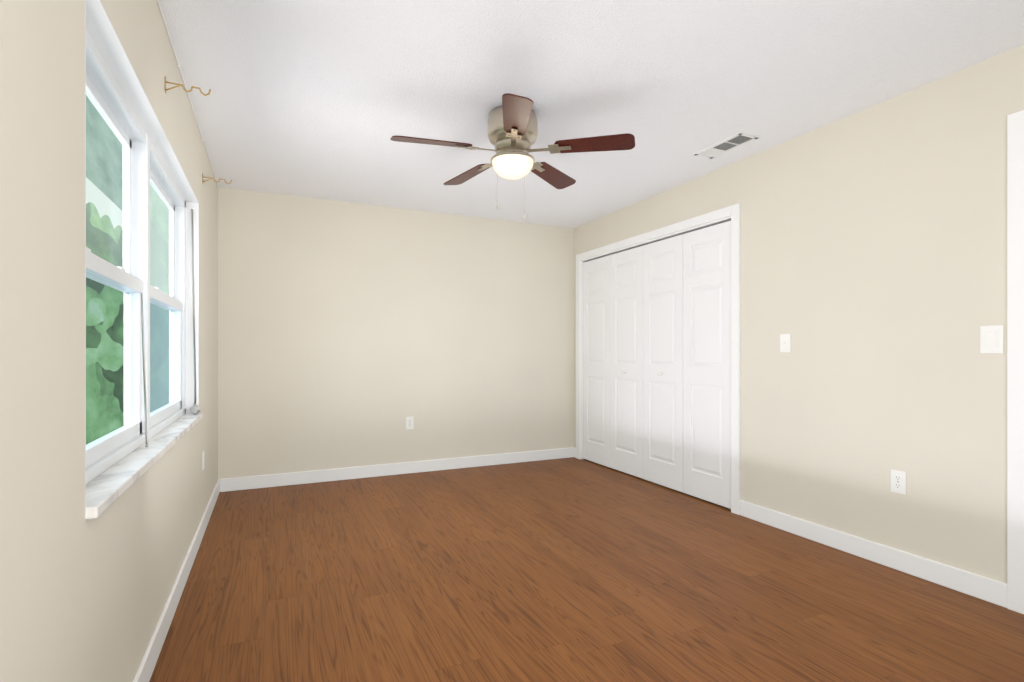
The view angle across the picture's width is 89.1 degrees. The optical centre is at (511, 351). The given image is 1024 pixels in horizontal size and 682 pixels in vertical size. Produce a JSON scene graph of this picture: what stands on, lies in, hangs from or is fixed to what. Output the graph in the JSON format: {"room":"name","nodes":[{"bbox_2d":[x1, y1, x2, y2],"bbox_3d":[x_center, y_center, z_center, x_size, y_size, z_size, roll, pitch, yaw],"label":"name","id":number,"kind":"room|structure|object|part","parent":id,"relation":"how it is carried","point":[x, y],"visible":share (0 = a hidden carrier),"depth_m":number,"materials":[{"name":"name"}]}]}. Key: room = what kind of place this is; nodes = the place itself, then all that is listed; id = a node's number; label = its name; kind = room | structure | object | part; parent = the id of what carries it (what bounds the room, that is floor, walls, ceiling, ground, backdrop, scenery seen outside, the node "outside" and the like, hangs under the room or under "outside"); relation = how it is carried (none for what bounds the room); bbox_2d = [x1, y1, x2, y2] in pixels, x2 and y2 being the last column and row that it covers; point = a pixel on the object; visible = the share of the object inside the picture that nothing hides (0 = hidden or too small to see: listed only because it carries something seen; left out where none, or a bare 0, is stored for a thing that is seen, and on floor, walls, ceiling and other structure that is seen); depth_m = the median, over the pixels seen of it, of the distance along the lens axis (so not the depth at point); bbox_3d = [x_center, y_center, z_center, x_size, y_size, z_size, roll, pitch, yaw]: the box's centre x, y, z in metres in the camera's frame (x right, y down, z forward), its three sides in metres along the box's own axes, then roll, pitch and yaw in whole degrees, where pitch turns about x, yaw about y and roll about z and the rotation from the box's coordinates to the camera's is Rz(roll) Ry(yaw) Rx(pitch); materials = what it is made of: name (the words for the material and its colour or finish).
{"room":"empty bedroom","nodes":[
{"label":"empty bedroom","id":0,"kind":"room"},
{"bbox_2d":[0,0,217,681],"bbox_3d":[-1.271,-0.100,1.649,0.145,2.440,5.460,0,0,-25],"label":"wall","id":1,"kind":"structure","parent":0,"point":[82,599],"depth_m":1.08,"materials":[{"name":"beige paint"}]},
{"bbox_2d":[85,0,198,520],"bbox_3d":[-1.478,-0.245,2.098,0.144,1.270,2.051,0,0,-25],"label":"window","id":2,"kind":"structure","parent":1,"relation":"in","point":[144,168],"depth_m":2.05,"materials":[{"name":"white plastic"}]},
{"bbox_3d":[-1.302,-0.263,1.626,0.030,1.085,0.895,0,0,-25],"label":"glass","id":3,"kind":"part","parent":2,"relation":"part of","materials":[{"name":"clear glass"}]},
{"bbox_3d":[-1.286,0.015,1.634,0.038,0.619,0.955,0,0,-25],"label":"sash","id":4,"kind":"part","parent":2,"relation":"part of","materials":[{"name":"white plastic"}]},
{"bbox_3d":[-1.736,-0.533,2.533,0.022,0.603,0.955,0,0,-25],"label":"sash","id":5,"kind":"part","parent":2,"relation":"part of","materials":[{"name":"white plastic"}]},
{"bbox_3d":[-1.707,0.015,2.546,0.038,0.619,0.955,0,0,-25],"label":"sash","id":6,"kind":"part","parent":2,"relation":"part of","materials":[{"name":"white plastic"}]},
{"bbox_2d":[86,413,202,518],"bbox_3d":[-1.468,0.374,2.103,0.166,0.028,2.042,0,0,-25],"label":"sill","id":7,"kind":"structure","parent":1,"relation":"attached to","point":[106,489],"depth_m":1.62,"materials":[{"name":"white stone"}]},
{"bbox_2d":[140,293,147,446],"bbox_3d":[-1.392,0.069,1.969,0.026,0.581,0.014,0,0,-25],"label":"blind cord","id":8,"kind":"object","parent":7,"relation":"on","point":[144,381],"visible":1,"depth_m":1.97,"materials":[{"name":"white fabric"}]},
{"bbox_2d":[190,209,200,413],"bbox_3d":[-1.826,-0.236,3.002,0.054,1.189,0.085,0,0,-25],"label":"blind cord","id":9,"kind":"object","parent":7,"relation":"on","point":[195,408],"visible":0.98,"depth_m":3.00,"materials":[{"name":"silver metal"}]},
{"bbox_2d":[133,479,219,681],"bbox_3d":[-1.199,1.067,1.682,0.014,0.105,5.460,0,0,-25],"label":"baseboard","id":10,"kind":"structure","parent":1,"relation":"attached to","point":[145,670],"depth_m":2.17,"materials":[{"name":"white paint"}]},
{"bbox_2d":[165,77,210,95],"bbox_3d":[-1.324,-1.075,2.127,0.161,0.060,0.018,0,0,-25],"label":"curtain bracket","id":11,"kind":"object","parent":1,"relation":"attached to","point":[192,87],"visible":1,"depth_m":2.12,"materials":[{"name":"gold metal"}]},
{"bbox_2d":[157,0,218,187],"bbox_3d":[-1.417,-1.310,2.149,0.008,0.016,4.390,0,0,-25],"label":"trim","id":12,"kind":"structure","parent":1,"relation":"attached to","point":[184,83],"depth_m":2.48,"materials":[{"name":"white paint"}]},
{"bbox_2d":[202,450,204,469],"bbox_3d":[-1.929,0.675,3.254,0.007,0.116,0.072,0,0,-25],"label":"outlet","id":13,"kind":"object","parent":1,"relation":"attached to","point":[203,459],"visible":1,"depth_m":3.23,"materials":[{"name":"white plastic"}]},
{"bbox_2d":[202,174,231,183],"bbox_3d":[-1.848,-1.075,3.261,0.161,0.060,0.018,0,0,-25],"label":"curtain bracket","id":14,"kind":"object","parent":1,"relation":"attached to","point":[214,179],"visible":1,"depth_m":3.25,"materials":[{"name":"gold metal"}]},
{"bbox_2d":[218,187,573,478],"bbox_3d":[-0.532,-0.100,5.077,4.363,2.440,0.145,0,0,-25],"label":"wall","id":15,"kind":"structure","parent":0,"point":[350,334],"depth_m":4.71,"materials":[{"name":"beige paint"}]},
{"bbox_2d":[220,447,572,491],"bbox_3d":[-0.842,1.067,4.847,3.290,0.105,0.014,0,0,-25],"label":"baseboard","id":16,"kind":"structure","parent":15,"relation":"attached to","point":[270,480],"depth_m":4.70,"materials":[{"name":"white paint"}]},
{"bbox_2d":[406,417,413,429],"bbox_3d":[-0.944,0.656,4.803,0.072,0.116,0.007,0,0,-25],"label":"outlet","id":17,"kind":"object","parent":15,"relation":"attached to","point":[408,423],"visible":1,"depth_m":4.80,"materials":[{"name":"white plastic"}]},
{"bbox_2d":[149,457,1023,681],"bbox_3d":[0.643,1.150,2.533,4.363,0.060,5.750,0,0,-25],"label":"floor","id":18,"kind":"structure","parent":0,"point":[572,569],"depth_m":2.38,"materials":[{"name":"wood"}]},
{"bbox_2d":[159,0,1023,227],"bbox_3d":[0.643,-1.360,2.533,4.363,0.080,5.750,0,0,-25],"label":"ceiling","id":19,"kind":"structure","parent":0,"point":[324,99],"depth_m":2.53,"materials":[{"name":"white paint"}]},
{"bbox_2d":[390,93,634,221],"bbox_3d":[-0.036,-1.021,2.874,1.245,0.598,1.272,0,0,-25],"label":"ceiling fan","id":20,"kind":"object","parent":19,"relation":"attached to","point":[512,128],"visible":1,"depth_m":2.78,"materials":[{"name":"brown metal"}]},
{"bbox_3d":[-0.420,-1.098,2.729,0.426,0.044,0.153,0,0,-25],"label":"blade","id":21,"kind":"part","parent":20,"relation":"part of","materials":[{"name":"brown wood"}]},
{"bbox_3d":[-0.278,-1.098,3.229,0.202,0.044,0.424,0,0,-25],"label":"blade","id":22,"kind":"part","parent":20,"relation":"part of","materials":[{"name":"brown wood"}]},
{"bbox_3d":[-0.079,-0.922,2.877,0.012,0.271,0.011,0,0,-25],"label":"chain","id":23,"kind":"part","parent":20,"relation":"part of","materials":[{"name":"beige"}]},
{"bbox_3d":[0.004,-1.006,2.877,0.232,0.095,0.232,0,0,-25],"label":"lamp shade","id":24,"kind":"part","parent":20,"relation":"part of","materials":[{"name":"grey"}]},
{"bbox_3d":[0.016,-1.098,2.424,0.256,0.044,0.413,0,0,-25],"label":"blade","id":25,"kind":"part","parent":20,"relation":"part of","materials":[{"name":"brown wood"}]},
{"bbox_3d":[0.070,-0.890,2.877,0.012,0.336,0.011,0,0,-25],"label":"chain","id":26,"kind":"part","parent":20,"relation":"part of","materials":[{"name":"beige"}]},
{"bbox_3d":[0.255,-1.098,3.254,0.397,0.044,0.298,0,0,-25],"label":"blade","id":27,"kind":"part","parent":20,"relation":"part of","materials":[{"name":"brown wood"}]},
{"bbox_3d":[0.440,-1.098,2.751,0.370,0.044,0.340,0,0,-25],"label":"blade","id":28,"kind":"part","parent":20,"relation":"part of","materials":[{"name":"brown wood"}]},
{"bbox_2d":[694,132,758,158],"bbox_3d":[1.364,-1.316,3.329,0.160,0.009,0.380,0,0,-25],"label":"ceiling vent","id":29,"kind":"object","parent":19,"relation":"in","point":[727,144],"visible":1,"depth_m":3.31,"materials":[{"name":"white metal"}]},
{"bbox_2d":[574,44,1023,583],"bbox_3d":[1.861,-0.100,3.096,0.120,2.440,5.460,0,0,-25],"label":"wall","id":30,"kind":"structure","parent":0,"point":[873,261],"depth_m":2.75,"materials":[{"name":"beige paint"}]},
{"bbox_2d":[573,447,575,457],"bbox_3d":[0.669,1.067,5.516,0.014,0.105,0.067,0,0,-25],"label":"baseboard","id":31,"kind":"structure","parent":30,"relation":"attached to","point":[574,451],"depth_m":5.51,"materials":[{"name":"white paint"}]},
{"bbox_2d":[576,203,739,514],"bbox_3d":[1.177,0.049,4.554,0.138,2.143,2.106,0,0,-25],"label":"closet","id":32,"kind":"object","parent":30,"relation":"attached to","point":[657,362],"depth_m":4.27,"materials":[{"name":"white paint"}]},
{"bbox_3d":[0.851,0.089,5.205,0.032,2.037,0.482,0,0,-25],"label":"door","id":33,"kind":"part","parent":32,"relation":"part of","materials":[{"name":"white paint"}]},
{"bbox_3d":[1.055,0.089,4.765,0.032,2.037,0.482,0,0,-25],"label":"door","id":34,"kind":"part","parent":32,"relation":"part of","materials":[{"name":"white paint"}]},
{"bbox_3d":[1.258,0.089,4.324,0.032,2.037,0.482,0,0,-25],"label":"door","id":35,"kind":"part","parent":32,"relation":"part of","materials":[{"name":"white paint"}]},
{"bbox_3d":[1.462,0.089,3.883,0.032,2.037,0.482,0,0,-25],"label":"door","id":36,"kind":"part","parent":32,"relation":"part of","materials":[{"name":"white paint"}]},
{"bbox_2d":[780,334,790,351],"bbox_3d":[1.708,-0.056,3.259,0.019,0.116,0.072,0,0,-25],"label":"light switch","id":37,"kind":"object","parent":30,"relation":"attached to","point":[785,342],"visible":1,"depth_m":3.26,"materials":[{"name":"white plastic"}]},
{"bbox_2d":[739,500,1006,607],"bbox_3d":[1.867,1.067,2.923,0.014,0.105,1.434,0,0,-25],"label":"baseboard","id":38,"kind":"structure","parent":30,"relation":"attached to","point":[974,585],"depth_m":2.71,"materials":[{"name":"white paint"}]},
{"bbox_2d":[891,469,905,494],"bbox_3d":[1.986,0.668,2.674,0.007,0.116,0.072,0,0,-25],"label":"outlet","id":39,"kind":"object","parent":30,"relation":"attached to","point":[900,482],"visible":1,"depth_m":2.67,"materials":[{"name":"white plastic"}]},
{"bbox_2d":[980,325,1003,352],"bbox_3d":[2.144,-0.056,2.326,0.011,0.125,0.082,0,0,-25],"label":"switch","id":40,"kind":"object","parent":30,"relation":"attached to","point":[992,339],"visible":1,"depth_m":2.32,"materials":[{"name":"white plastic"}]},
{"bbox_2d":[1007,110,1023,613],"bbox_3d":[2.414,0.043,1.878,0.138,2.153,0.921,0,0,-25],"label":"door frame","id":41,"kind":"structure","parent":30,"relation":"attached to","point":[1015,362],"depth_m":2.24,"materials":[{"name":"white paint"}]},
{"label":"outside","id":42,"kind":"structure","parent":0,"visible":0},
{"bbox_2d":[86,96,168,444],"bbox_3d":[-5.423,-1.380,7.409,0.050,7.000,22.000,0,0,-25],"label":"window glass","id":43,"kind":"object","parent":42,"point":[107,191],"depth_m":6.36,"materials":[{"name":"clear glass"}]}
]}

